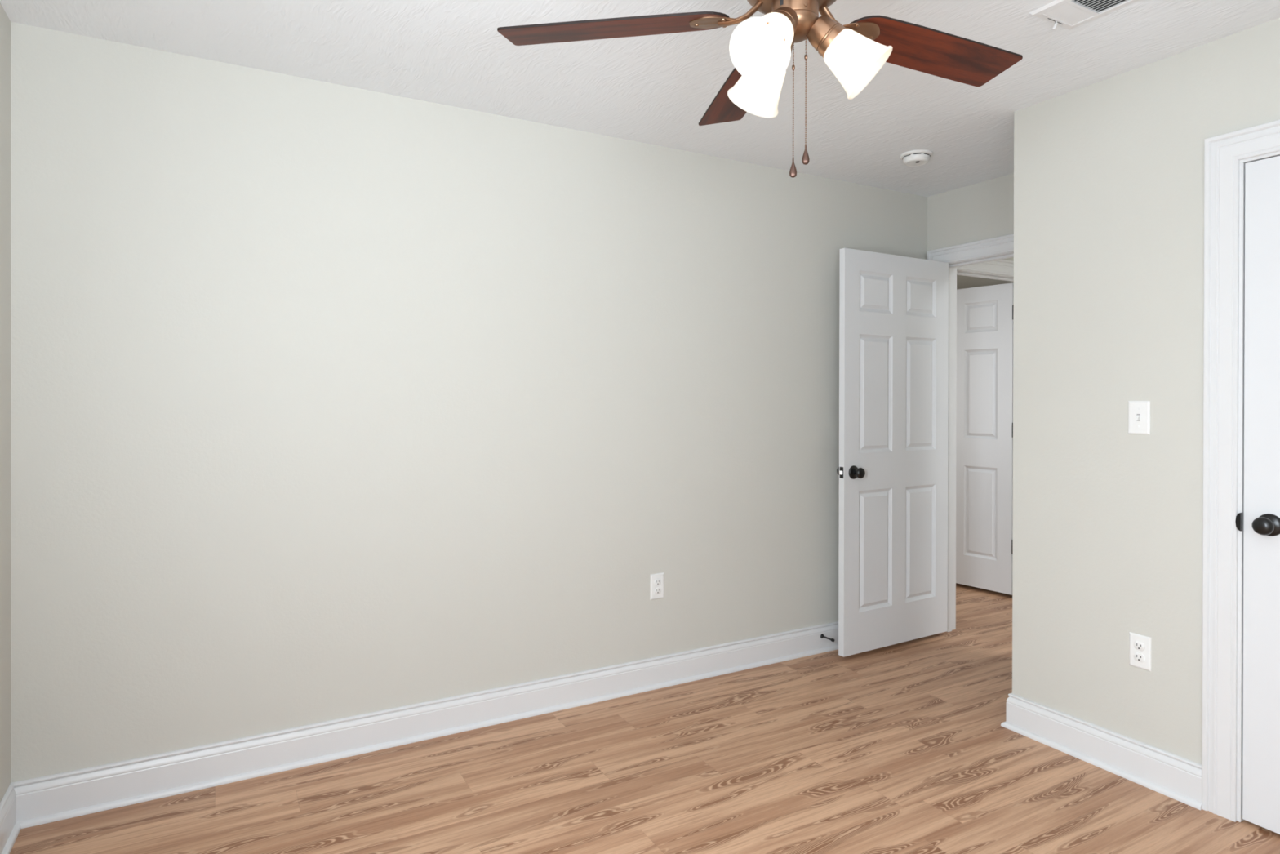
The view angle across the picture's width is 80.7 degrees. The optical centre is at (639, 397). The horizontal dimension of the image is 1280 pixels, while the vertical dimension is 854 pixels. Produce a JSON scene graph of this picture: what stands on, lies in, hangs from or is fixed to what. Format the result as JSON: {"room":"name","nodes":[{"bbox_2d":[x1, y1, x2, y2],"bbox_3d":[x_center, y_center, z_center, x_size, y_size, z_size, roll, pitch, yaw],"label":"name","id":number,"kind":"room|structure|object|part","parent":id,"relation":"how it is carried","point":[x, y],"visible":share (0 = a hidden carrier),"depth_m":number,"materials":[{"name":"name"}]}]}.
{"room":"empty bedroom","nodes":[
{"label":"empty bedroom","id":0,"kind":"room"},
{"bbox_2d":[0,3,10,802],"bbox_3d":[-1.106,0.089,0.738,0.115,2.440,3.479,0,0,-29],"label":"wall","id":1,"kind":"structure","parent":0,"point":[5,23],"depth_m":2.22,"materials":[{"name":"grey paint"}]},
{"bbox_2d":[0,782,21,853],"bbox_3d":[-1.074,1.242,0.826,0.029,0.134,3.364,0,0,-29],"label":"baseboard","id":2,"kind":"structure","parent":1,"relation":"attached to","point":[10,828],"depth_m":2.20,"materials":[{"name":"white wood"}]},
{"bbox_2d":[10,22,1013,782],"bbox_3d":[0.440,0.085,3.667,5.680,2.440,0.115,0,0,-29],"label":"wall","id":3,"kind":"structure","parent":0,"point":[329,401],"depth_m":2.80,"materials":[{"name":"grey paint"}]},
{"bbox_2d":[11,621,838,828],"bbox_3d":[-0.136,1.238,3.265,4.053,0.134,0.029,0,0,-29],"label":"baseboard","id":4,"kind":"structure","parent":3,"relation":"attached to","point":[45,799],"depth_m":2.79,"materials":[{"name":"white wood"}]},
{"bbox_2d":[820,633,834,641],"bbox_3d":[0.957,1.226,3.835,0.023,0.023,0.076,0,0,-37],"label":"door stop","id":5,"kind":"object","parent":4,"relation":"attached to","point":[822,636],"visible":1,"depth_m":3.84,"materials":[{"name":"black metal"}]},
{"bbox_3d":[0.950,1.226,3.839,0.024,0.023,0.064,0,0,-29],"label":"stop rod","id":6,"kind":"part","parent":5,"relation":"part of","materials":[{"name":"black metal"}]},
{"bbox_2d":[650,572,663,599],"bbox_3d":[0.079,0.852,3.396,0.070,0.114,0.009,0,0,-29],"label":"wall outlet","id":7,"kind":"object","parent":3,"relation":"attached to","point":[656,580],"visible":1,"depth_m":3.39,"materials":[{"name":"white plastic"}]},
{"bbox_2d":[654,586,661,594],"bbox_3d":[0.080,0.872,3.394,0.034,0.028,0.003,0,0,-29],"label":"socket","id":8,"kind":"object","parent":7,"relation":"attached to","point":[657,589],"depth_m":3.39,"materials":[{"name":"white plastic"}]},
{"bbox_2d":[654,578,661,585],"bbox_3d":[0.080,0.833,3.394,0.034,0.028,0.003,0,0,-29],"label":"socket","id":9,"kind":"object","parent":7,"relation":"attached to","point":[657,581],"depth_m":3.39,"materials":[{"name":"white plastic"}]},
{"bbox_2d":[0,0,1279,196],"bbox_3d":[0.737,-1.173,3.140,5.680,0.080,5.870,0,0,-29],"label":"ceiling","id":10,"kind":"structure","parent":0,"point":[656,90],"depth_m":2.52,"materials":[{"name":"white paint"}]},
{"bbox_2d":[497,0,1022,177],"bbox_3d":[0.359,-0.793,1.584,1.192,0.674,1.232,0,0,-29],"label":"ceiling fan","id":11,"kind":"object","parent":10,"relation":"hanging from","point":[760,48],"visible":1,"depth_m":1.61,"materials":[{"name":"brown wood"}]},
{"bbox_3d":[-0.054,-0.802,1.636,0.496,0.006,0.130,0,11,10],"label":"blade","id":12,"kind":"part","parent":11,"relation":"part of","materials":[{"name":"brown wood"}]},
{"bbox_3d":[0.268,-0.802,1.951,0.130,0.006,0.496,-11,2,-8],"label":"blade","id":13,"kind":"part","parent":11,"relation":"part of","materials":[{"name":"brown wood"}]},
{"bbox_3d":[0.267,-0.691,1.687,0.125,0.136,0.137,0,0,-26],"label":"lamp shade","id":14,"kind":"part","parent":11,"relation":"part of","materials":[{"name":"white glass"}]},
{"bbox_3d":[0.246,-0.690,1.472,0.125,0.136,0.137,0,0,38],"label":"lamp shade","id":15,"kind":"part","parent":11,"relation":"part of","materials":[{"name":"white glass"}]},
{"bbox_3d":[0.263,-0.718,1.494,0.054,0.077,0.079,0,0,38],"label":"light bulb","id":16,"kind":"part","parent":11,"relation":"part of","materials":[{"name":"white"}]},
{"bbox_3d":[0.318,-0.624,1.562,0.006,0.255,0.006,0,0,-29],"label":"pull chain","id":17,"kind":"part","parent":11,"relation":"part of","materials":[{"name":"brown metal"}]},
{"bbox_3d":[0.345,-0.641,1.564,0.006,0.233,0.006,0,0,-29],"label":"pull chain","id":18,"kind":"part","parent":11,"relation":"part of","materials":[{"name":"brown metal"}]},
{"bbox_3d":[0.450,-0.690,1.556,0.137,0.136,0.125,0,0,8],"label":"lamp shade","id":19,"kind":"part","parent":11,"relation":"part of","materials":[{"name":"white glass"}]},
{"bbox_3d":[0.667,-0.801,1.743,0.496,0.006,0.130,0,-11,-26],"label":"blade","id":20,"kind":"part","parent":11,"relation":"part of","materials":[{"name":"brown wood"}]},
{"bbox_2d":[900,149,933,166],"bbox_3d":[1.290,-1.111,3.514,0.144,0.043,0.144,0,0,-29],"label":"smoke detector","id":21,"kind":"object","parent":10,"relation":"attached to","point":[920,157],"visible":1,"depth_m":3.47,"materials":[{"name":"white plastic"}]},
{"bbox_2d":[1029,0,1138,30],"bbox_3d":[1.317,-1.114,2.106,0.195,0.031,0.354,0,0,-29],"label":"ceiling vent","id":22,"kind":"object","parent":10,"relation":"in","point":[1069,15],"visible":1,"depth_m":2.19,"materials":[{"name":"white metal"}]},
{"bbox_3d":[1.240,-1.111,2.249,0.013,0.025,0.011,0,0,29],"label":"lever","id":23,"kind":"part","parent":22,"relation":"part of","materials":[{"name":"white metal"}]},
{"bbox_2d":[9,582,1279,853],"bbox_3d":[0.732,1.337,3.146,5.680,0.060,5.870,0,0,-29],"label":"floor","id":24,"kind":"structure","parent":0,"point":[902,748],"depth_m":2.53,"materials":[{"name":"brown wood"}]},
{"bbox_2d":[927,173,1013,250],"bbox_3d":[2.500,0.091,2.829,0.115,2.440,3.364,0,0,-29],"label":"wall","id":25,"kind":"structure","parent":0,"point":[982,211],"depth_m":4.01,"materials":[{"name":"grey paint"}]},
{"bbox_2d":[836,248,948,657],"bbox_3d":[1.337,0.272,3.929,0.816,2.015,0.157,0,0,-31],"label":"door","id":26,"kind":"structure","parent":25,"relation":"in","point":[892,469],"depth_m":3.89,"materials":[{"name":"white wood"}]},
{"bbox_3d":[0.998,0.372,3.725,0.004,0.057,0.025,0,0,-31],"label":"latch plate","id":27,"kind":"part","parent":26,"relation":"part of","materials":[{"name":"black"}]},
{"bbox_3d":[1.077,0.373,3.716,0.067,0.067,0.061,0,0,-31],"label":"knob","id":28,"kind":"part","parent":26,"relation":"part of","materials":[{"name":"black metal"}]},
{"bbox_2d":[927,233,1013,631],"bbox_3d":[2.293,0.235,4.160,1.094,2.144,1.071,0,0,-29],"label":"door frame","id":29,"kind":"structure","parent":25,"relation":"attached to","point":[953,266],"depth_m":4.20,"materials":[{"name":"white wood"}]},
{"bbox_2d":[955,282,1013,595],"bbox_3d":[2.195,0.268,5.181,0.039,2.019,0.772,0,0,-37],"label":"door","id":30,"kind":"structure","parent":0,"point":[984,314],"depth_m":5.01,"materials":[{"name":"white wood"}]},
{"bbox_2d":[956,275,1013,289],"bbox_3d":[1.058,0.082,5.385,2.550,2.440,2.276,0,0,-29],"label":"wall","id":31,"kind":"structure","parent":0,"point":[962,282],"depth_m":5.38,"materials":[{"name":"beige paint"}]},
{"bbox_2d":[1012,17,1279,764],"bbox_3d":[2.098,0.093,2.004,0.115,2.440,2.318,0,0,-29],"label":"wall","id":32,"kind":"structure","parent":0,"point":[1108,310],"depth_m":2.63,"materials":[{"name":"grey paint"}]},
{"bbox_2d":[1000,692,1202,809],"bbox_3d":[1.951,1.243,2.888,0.784,0.134,0.699,0,0,-29],"label":"baseboard","id":33,"kind":"structure","parent":32,"relation":"attached to","point":[1176,777],"depth_m":2.65,"materials":[{"name":"white wood"}]},
{"bbox_2d":[1128,400,1150,434],"bbox_3d":[1.702,0.069,2.573,0.017,0.114,0.070,0,0,-29],"label":"light switch","id":34,"kind":"object","parent":32,"relation":"attached to","point":[1139,411],"visible":1,"depth_m":2.57,"materials":[{"name":"white plastic"}]},
{"bbox_2d":[1128,631,1151,671],"bbox_3d":[1.707,0.869,2.572,0.009,0.114,0.070,0,0,-29],"label":"wall outlet","id":35,"kind":"object","parent":32,"relation":"attached to","point":[1140,646],"visible":1,"depth_m":2.57,"materials":[{"name":"white plastic"}]},
{"bbox_2d":[1133,652,1144,662],"bbox_3d":[1.705,0.888,2.571,0.003,0.028,0.034,0,0,-29],"label":"socket","id":36,"kind":"object","parent":35,"relation":"attached to","point":[1138,656],"depth_m":2.57,"materials":[{"name":"white plastic"}]},
{"bbox_2d":[1133,640,1144,650],"bbox_3d":[1.705,0.849,2.571,0.003,0.028,0.034,0,0,-29],"label":"socket","id":37,"kind":"object","parent":35,"relation":"attached to","point":[1138,645],"depth_m":2.57,"materials":[{"name":"white plastic"}]},
{"bbox_2d":[1201,120,1279,822],"bbox_3d":[2.085,0.246,2.008,0.132,2.133,0.966,0,0,-29],"label":"door frame","id":38,"kind":"structure","parent":32,"relation":"attached to","point":[1223,153],"depth_m":2.35,"materials":[{"name":"white wood"}]},
{"bbox_3d":[1.846,0.382,2.320,0.014,0.057,0.013,0,0,-29],"label":"strike plate","id":39,"kind":"part","parent":38,"relation":"part of","materials":[{"name":"black metal"}]},
{"bbox_2d":[1242,155,1279,834],"bbox_3d":[2.060,0.291,1.995,0.157,2.018,0.760,0,0,-29],"label":"door","id":40,"kind":"structure","parent":32,"relation":"in","point":[1261,544],"depth_m":2.28,"materials":[{"name":"white wood"}]},
{"bbox_3d":[1.865,0.383,2.245,0.061,0.067,0.067,0,0,-29],"label":"knob","id":41,"kind":"part","parent":40,"relation":"part of","materials":[{"name":"black metal"}]}
]}

